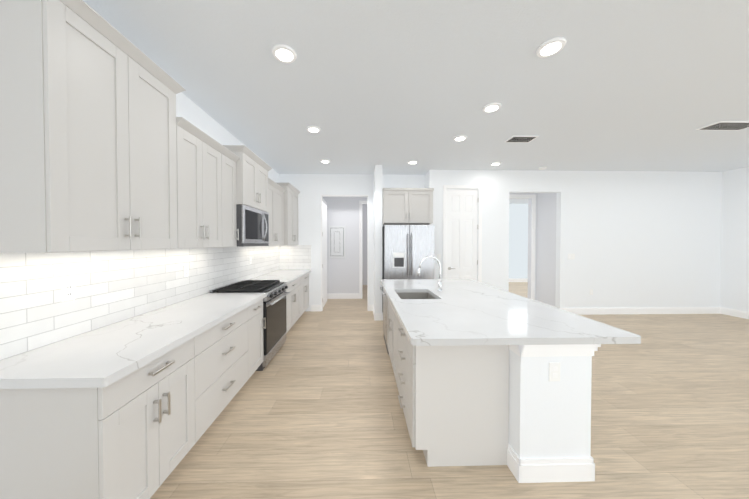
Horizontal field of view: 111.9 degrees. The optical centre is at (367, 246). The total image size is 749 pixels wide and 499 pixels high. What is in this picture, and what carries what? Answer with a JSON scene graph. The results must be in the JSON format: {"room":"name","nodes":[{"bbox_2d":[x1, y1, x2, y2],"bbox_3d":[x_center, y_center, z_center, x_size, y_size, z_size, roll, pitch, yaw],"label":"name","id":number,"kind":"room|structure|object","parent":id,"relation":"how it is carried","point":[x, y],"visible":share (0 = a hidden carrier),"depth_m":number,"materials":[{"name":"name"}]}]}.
{"room":"kitchen","nodes":[
{"label":"kitchen","id":0,"kind":"room"},
{"bbox_2d":[176,92,278,182],"bbox_3d":[-1.796,-0.018,1.125,0.114,2.870,8.514,0,1,-1],"label":"wall","id":1,"kind":"structure","parent":0,"point":[190,111],"depth_m":2.78,"materials":[{"name":"white paint"}]},
{"bbox_2d":[61,280,74,301],"bbox_3d":[-1.734,0.256,1.466,0.009,0.114,0.070,0,1,-1],"label":"outlet","id":2,"kind":"object","parent":1,"relation":"attached to","point":[67,290],"depth_m":1.46,"materials":[{"name":"white plastic"}]},
{"bbox_2d":[0,0,187,252],"bbox_3d":[-1.581,-0.580,1.536,0.327,1.202,0.856,0,1,-1],"label":"upper cabinet","id":3,"kind":"object","parent":1,"relation":"attached to","point":[103,147],"depth_m":1.26,"materials":[{"name":"beige paint"}]},
{"bbox_2d":[0,246,279,359],"bbox_3d":[-1.783,0.258,3.140,0.008,0.540,4.246,0,1,-1],"label":"tile backsplash","id":4,"kind":"structure","parent":1,"relation":"attached to","point":[112,287],"depth_m":1.65,"materials":[{"name":"white tile"}]},
{"bbox_2d":[183,265,188,276],"bbox_3d":[-1.758,0.238,2.450,0.009,0.114,0.070,0,1,-1],"label":"outlet","id":5,"kind":"object","parent":1,"relation":"attached to","point":[186,267],"depth_m":2.45,"materials":[{"name":"white plastic"}]},
{"bbox_2d":[188,124,227,247],"bbox_3d":[-1.597,-0.478,2.231,0.327,0.977,0.681,0,1,-1],"label":"upper cabinet","id":6,"kind":"object","parent":1,"relation":"attached to","point":[207,162],"depth_m":2.25,"materials":[{"name":"beige paint"}]},
{"bbox_2d":[228,152,238,246],"bbox_3d":[-1.607,-0.483,2.606,0.327,0.977,0.369,0,1,-1],"label":"upper cabinet","id":7,"kind":"object","parent":1,"relation":"attached to","point":[233,231],"depth_m":2.71,"materials":[{"name":"beige paint"}]},
{"bbox_2d":[220,144,267,211],"bbox_3d":[-1.585,-0.789,3.172,0.397,0.622,0.770,0,1,-1],"label":"upper cabinet","id":8,"kind":"object","parent":1,"relation":"attached to","point":[251,172],"depth_m":2.98,"materials":[{"name":"beige paint"}]},
{"bbox_2d":[236,204,268,246],"bbox_3d":[-1.554,-0.241,3.181,0.455,0.467,0.762,0,1,-1],"label":"microwave","id":9,"kind":"object","parent":8,"relation":"attached to","point":[252,225],"visible":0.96,"depth_m":3.00,"materials":[{"name":"grey metal"}]},
{"bbox_2d":[268,180,283,245],"bbox_3d":[-1.641,-0.504,4.023,0.327,0.977,0.925,0,1,-1],"label":"upper cabinet","id":10,"kind":"object","parent":1,"relation":"attached to","point":[275,193],"depth_m":4.06,"materials":[{"name":"beige paint"}]},
{"bbox_2d":[272,181,299,244],"bbox_3d":[-1.626,-0.576,4.835,0.397,1.097,0.851,0,1,-1],"label":"upper cabinet","id":11,"kind":"object","parent":1,"relation":"attached to","point":[290,194],"depth_m":4.71,"materials":[{"name":"beige paint"}]},
{"bbox_2d":[323,197,366,292],"bbox_3d":[-0.451,-0.097,6.570,2.340,2.870,0.150,0,1,-1],"label":"wall","id":12,"kind":"structure","parent":0,"point":[342,275],"depth_m":6.49,"materials":[{"name":"paint"}]},
{"bbox_2d":[329,226,345,257],"bbox_3d":[-0.779,-0.116,6.474,0.430,0.830,0.037,0,1,-1],"label":"electrical panel","id":13,"kind":"object","parent":12,"relation":"attached to","point":[337,241],"visible":1,"depth_m":6.46,"materials":[{"name":"white paint"}]},
{"bbox_2d":[327,293,358,298],"bbox_3d":[-0.857,1.271,6.504,1.296,0.135,0.015,0,1,-1],"label":"baseboard","id":14,"kind":"structure","parent":12,"relation":"attached to","point":[329,295],"depth_m":6.50,"materials":[{"name":"white paint"}]},
{"bbox_2d":[279,174,424,310],"bbox_3d":[-0.317,-0.080,5.361,3.050,2.870,0.114,0,1,-1],"label":"wall","id":15,"kind":"structure","parent":0,"point":[312,188],"depth_m":5.29,"materials":[{"name":"white paint"}]},
{"bbox_2d":[280,245,310,269],"bbox_3d":[-1.503,0.222,5.275,0.654,0.509,0.008,0,1,-1],"label":"tiled wall","id":16,"kind":"structure","parent":15,"relation":"attached to","point":[295,257],"depth_m":5.27,"materials":[{"name":"white tile"}]},
{"bbox_2d":[323,199,326,306],"bbox_3d":[-0.995,0.134,5.810,0.035,2.410,0.790,0,1,-1],"label":"hall door","id":17,"kind":"structure","parent":15,"relation":"in","point":[324,252],"depth_m":5.74,"materials":[{"name":"white paint"}]},
{"bbox_2d":[321,195,367,310],"bbox_3d":[-0.476,0.135,5.361,0.990,2.440,0.114,0,1,-1],"label":"door frame","id":18,"kind":"structure","parent":15,"relation":"attached to","point":[360,202],"depth_m":5.37,"materials":[{"name":"white paint"}]},
{"bbox_2d":[382,188,433,225],"bbox_3d":[0.743,-0.749,4.960,0.940,0.660,0.710,0,1,-1],"label":"upper cabinet","id":19,"kind":"object","parent":15,"relation":"attached to","point":[407,206],"visible":0.98,"depth_m":4.64,"materials":[{"name":"beige paint"}]},
{"bbox_2d":[373,165,381,312],"bbox_3d":[0.201,-0.074,4.992,0.133,2.870,0.650,0,1,-1],"label":"wall","id":20,"kind":"structure","parent":0,"point":[377,279],"depth_m":4.67,"materials":[{"name":"white paint"}]},
{"bbox_2d":[372,305,375,320],"bbox_3d":[0.127,1.293,5.002,0.017,0.135,0.665,0,1,-1],"label":"baseboard","id":21,"kind":"structure","parent":20,"relation":"attached to","point":[373,310],"depth_m":4.79,"materials":[{"name":"white paint"}]},
{"bbox_2d":[378,312,382,320],"bbox_3d":[0.261,1.293,5.005,0.045,0.135,0.665,0,1,-1],"label":"baseboard","id":22,"kind":"structure","parent":20,"relation":"attached to","point":[380,314],"depth_m":4.67,"materials":[{"name":"white paint"}]},
{"bbox_2d":[83,0,748,203],"bbox_3d":[2.703,-1.514,3.556,10.000,0.050,13.800,0,1,-1],"label":"ceiling","id":23,"kind":"structure","parent":0,"point":[392,87],"depth_m":2.21,"materials":[{"name":"white paint"}]},
{"bbox_2d":[272,44,296,62],"bbox_3d":[-0.628,-1.456,1.916,0.181,0.017,0.181,0,1,-7],"label":"recessed light","id":24,"kind":"object","parent":23,"relation":"in","point":[283,53],"depth_m":1.89,"materials":[{"name":"white paint"}]},
{"bbox_2d":[306,126,320,132],"bbox_3d":[-0.679,-1.474,3.185,0.181,0.017,0.181,0,1,-7],"label":"recessed light","id":25,"kind":"object","parent":23,"relation":"in","point":[313,129],"depth_m":3.16,"materials":[{"name":"white paint"}]},
{"bbox_2d":[320,159,329,162],"bbox_3d":[-0.739,-1.492,4.423,0.181,0.017,0.181,-1,1,-40],"label":"recessed light","id":26,"kind":"object","parent":23,"relation":"in","point":[323,160],"depth_m":4.40,"materials":[{"name":"white paint"}]},
{"bbox_2d":[407,160,417,163],"bbox_3d":[0.800,-1.493,4.481,0.181,0.017,0.181,0,1,-7],"label":"recessed light","id":27,"kind":"object","parent":23,"relation":"in","point":[412,161],"depth_m":4.46,"materials":[{"name":"white paint"}]},
{"bbox_2d":[453,135,466,140],"bbox_3d":[1.265,-1.478,3.452,0.181,0.017,0.181,0,1,-7],"label":"recessed light","id":28,"kind":"object","parent":23,"relation":"in","point":[460,137],"depth_m":3.43,"materials":[{"name":"white paint"}]},
{"bbox_2d":[482,102,500,112],"bbox_3d":[1.314,-1.467,2.673,0.181,0.017,0.181,0,1,-7],"label":"recessed light","id":29,"kind":"object","parent":23,"relation":"in","point":[491,107],"depth_m":2.65,"materials":[{"name":"white paint"}]},
{"bbox_2d":[490,162,500,165],"bbox_3d":[2.318,-1.494,4.568,0.181,0.017,0.181,-1,1,-40],"label":"recessed light","id":30,"kind":"object","parent":23,"relation":"in","point":[494,163],"depth_m":4.54,"materials":[{"name":"white paint"}]},
{"bbox_2d":[504,135,538,142],"bbox_3d":[2.114,-1.481,3.482,0.360,0.013,0.210,0,1,-1],"label":"ceiling vent","id":31,"kind":"object","parent":23,"relation":"in","point":[520,139],"visible":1,"depth_m":3.48,"materials":[{"name":"grey metal"}]},
{"bbox_2d":[536,37,565,57],"bbox_3d":[1.344,-1.455,1.853,0.181,0.017,0.181,0,1,-7],"label":"recessed light","id":32,"kind":"object","parent":23,"relation":"in","point":[550,47],"depth_m":1.84,"materials":[{"name":"white paint"}]},
{"bbox_2d":[696,121,748,130],"bbox_3d":[4.425,-1.475,3.088,0.560,0.013,0.220,0,1,-1],"label":"ceiling vent","id":33,"kind":"object","parent":23,"relation":"in","point":[731,125],"visible":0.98,"depth_m":3.09,"materials":[{"name":"grey metal"}]},
{"bbox_2d":[150,282,748,498],"bbox_3d":[2.703,1.406,3.599,10.000,0.050,13.800,0,1,-1],"label":"floor","id":34,"kind":"structure","parent":0,"point":[312,410],"depth_m":1.98,"materials":[{"name":"brown wood"}]},
{"bbox_2d":[0,337,199,498],"bbox_3d":[-1.424,0.993,1.356,0.600,0.840,0.590,0,1,-1],"label":"base cabinet","id":35,"kind":"object","parent":34,"relation":"on","point":[132,408],"depth_m":1.07,"materials":[{"name":"beige paint"}]},
{"bbox_2d":[0,293,266,388],"bbox_3d":[-1.422,0.545,1.919,0.648,0.040,1.778,0,1,-1],"label":"countertop","id":36,"kind":"structure","parent":35,"relation":"on","point":[102,357],"depth_m":1.34,"materials":[{"name":"white stone"}]},
{"bbox_2d":[200,305,251,436],"bbox_3d":[-1.441,0.984,2.041,0.600,0.840,0.927,0,1,-1],"label":"base cabinet","id":37,"kind":"object","parent":34,"relation":"on","point":[226,349],"depth_m":2.00,"materials":[{"name":"beige paint"}]},
{"bbox_2d":[209,280,289,370],"bbox_3d":[-1.421,0.930,3.201,0.687,0.914,0.764,0,1,-1],"label":"range","id":38,"kind":"object","parent":34,"relation":"on","point":[274,314],"visible":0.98,"depth_m":3.05,"materials":[{"name":"grey metal"}]},
{"bbox_2d":[252,301,263,374],"bbox_3d":[-1.455,0.975,2.621,0.600,0.840,0.381,0,1,-1],"label":"base cabinet","id":39,"kind":"object","parent":34,"relation":"on","point":[257,310],"depth_m":2.66,"materials":[{"name":"beige paint"}]},
{"bbox_2d":[264,277,303,332],"bbox_3d":[-1.491,0.954,4.086,0.600,0.840,0.995,0,1,-1],"label":"base cabinet","id":40,"kind":"object","parent":34,"relation":"on","point":[295,299],"depth_m":4.11,"materials":[{"name":"beige paint"}]},
{"bbox_2d":[250,269,310,284],"bbox_3d":[-1.483,0.509,4.431,0.648,0.040,1.700,0,1,-1],"label":"countertop","id":41,"kind":"structure","parent":40,"relation":"on","point":[286,276],"depth_m":4.31,"materials":[{"name":"white stone"}]},
{"bbox_2d":[304,273,308,311],"bbox_3d":[-1.509,0.943,4.861,0.600,0.840,0.849,0,1,-1],"label":"base cabinet","id":42,"kind":"object","parent":34,"relation":"on","point":[306,275],"depth_m":5.03,"materials":[{"name":"beige paint"}]},
{"bbox_2d":[382,225,434,311],"bbox_3d":[0.746,0.482,4.888,0.900,1.760,0.821,0,1,-1],"label":"refrigerator","id":43,"kind":"object","parent":34,"relation":"on","point":[406,249],"visible":0.6,"depth_m":4.53,"materials":[{"name":"grey metal"}]},
{"bbox_2d":[380,284,600,482],"bbox_3d":[0.781,0.975,2.670,1.145,0.840,2.366,0,1,-1],"label":"kitchen island","id":44,"kind":"object","parent":34,"relation":"on","point":[485,374],"depth_m":1.61,"materials":[{"name":"beige paint"}]},
{"bbox_2d":[381,280,640,347],"bbox_3d":[0.915,0.535,2.662,1.380,0.040,2.380,0,1,-1],"label":"island countertop","id":45,"kind":"structure","parent":44,"relation":"on","point":[433,313],"depth_m":1.83,"materials":[{"name":"white stone"}]},
{"bbox_2d":[509,204,527,277],"bbox_3d":[5.477,-0.137,9.303,5.774,2.870,0.114,0,1,-1],"label":"wall","id":46,"kind":"structure","parent":0,"point":[518,240],"depth_m":9.25,"materials":[{"name":"white paint"}]},
{"bbox_2d":[509,278,527,281],"bbox_3d":[5.486,1.231,9.258,5.560,0.135,0.015,0,1,-1],"label":"baseboard","id":47,"kind":"structure","parent":46,"relation":"attached to","point":[510,279],"depth_m":9.25,"materials":[{"name":"white paint"}]},
{"bbox_2d":[509,193,536,300],"bbox_3d":[5.569,-0.086,5.825,5.788,2.870,0.114,0,1,-1],"label":"wall","id":48,"kind":"structure","parent":0,"point":[529,199],"depth_m":5.75,"materials":[{"name":"white paint"}]},
{"bbox_2d":[509,194,535,299],"bbox_3d":[3.317,0.087,5.708,0.952,2.525,0.016,0,1,-1],"label":"door frame","id":49,"kind":"structure","parent":48,"relation":"attached to","point":[533,197],"depth_m":5.71,"materials":[{"name":"white paint"}]},
{"bbox_2d":[536,193,556,305],"bbox_3d":[3.895,-0.081,5.441,0.114,2.870,0.570,0,1,-1],"label":"wall","id":50,"kind":"structure","parent":0,"point":[545,260],"depth_m":5.42,"materials":[{"name":"white paint"}]},
{"bbox_2d":[425,170,722,308],"bbox_3d":[4.244,-0.079,5.290,6.064,2.870,0.479,0,1,-1],"label":"wall","id":51,"kind":"structure","parent":0,"point":[640,238],"depth_m":5.07,"materials":[{"name":"white paint"}]},
{"bbox_2d":[446,189,477,280],"bbox_3d":[1.870,0.108,5.007,0.627,2.488,0.087,0,1,-1],"label":"pantry door","id":52,"kind":"structure","parent":51,"relation":"in","point":[461,235],"depth_m":5.01,"materials":[{"name":"white paint"}]},
{"bbox_2d":[443,185,481,282],"bbox_3d":[1.871,0.076,4.986,0.775,2.570,0.016,0,1,-1],"label":"door frame","id":53,"kind":"structure","parent":51,"relation":"attached to","point":[479,187],"depth_m":4.97,"materials":[{"name":"white paint"}]},
{"bbox_2d":[560,307,719,314],"bbox_3d":[5.492,1.292,5.093,3.290,0.135,0.015,0,1,-1],"label":"baseboard","id":54,"kind":"structure","parent":51,"relation":"attached to","point":[654,310],"depth_m":5.09,"materials":[{"name":"white paint"}]},
{"bbox_2d":[720,167,748,311],"bbox_3d":[7.320,-0.019,1.164,0.114,2.870,8.149,0,1,-1],"label":"wall","id":55,"kind":"structure","parent":0,"point":[734,286],"depth_m":4.93,"materials":[{"name":"white paint"}]},
{"bbox_2d":[720,307,748,318],"bbox_3d":[7.257,1.349,1.125,0.015,0.135,8.035,0,1,-1],"label":"baseboard","id":56,"kind":"structure","parent":55,"relation":"attached to","point":[726,311],"depth_m":4.93,"materials":[{"name":"white paint"}]}
]}

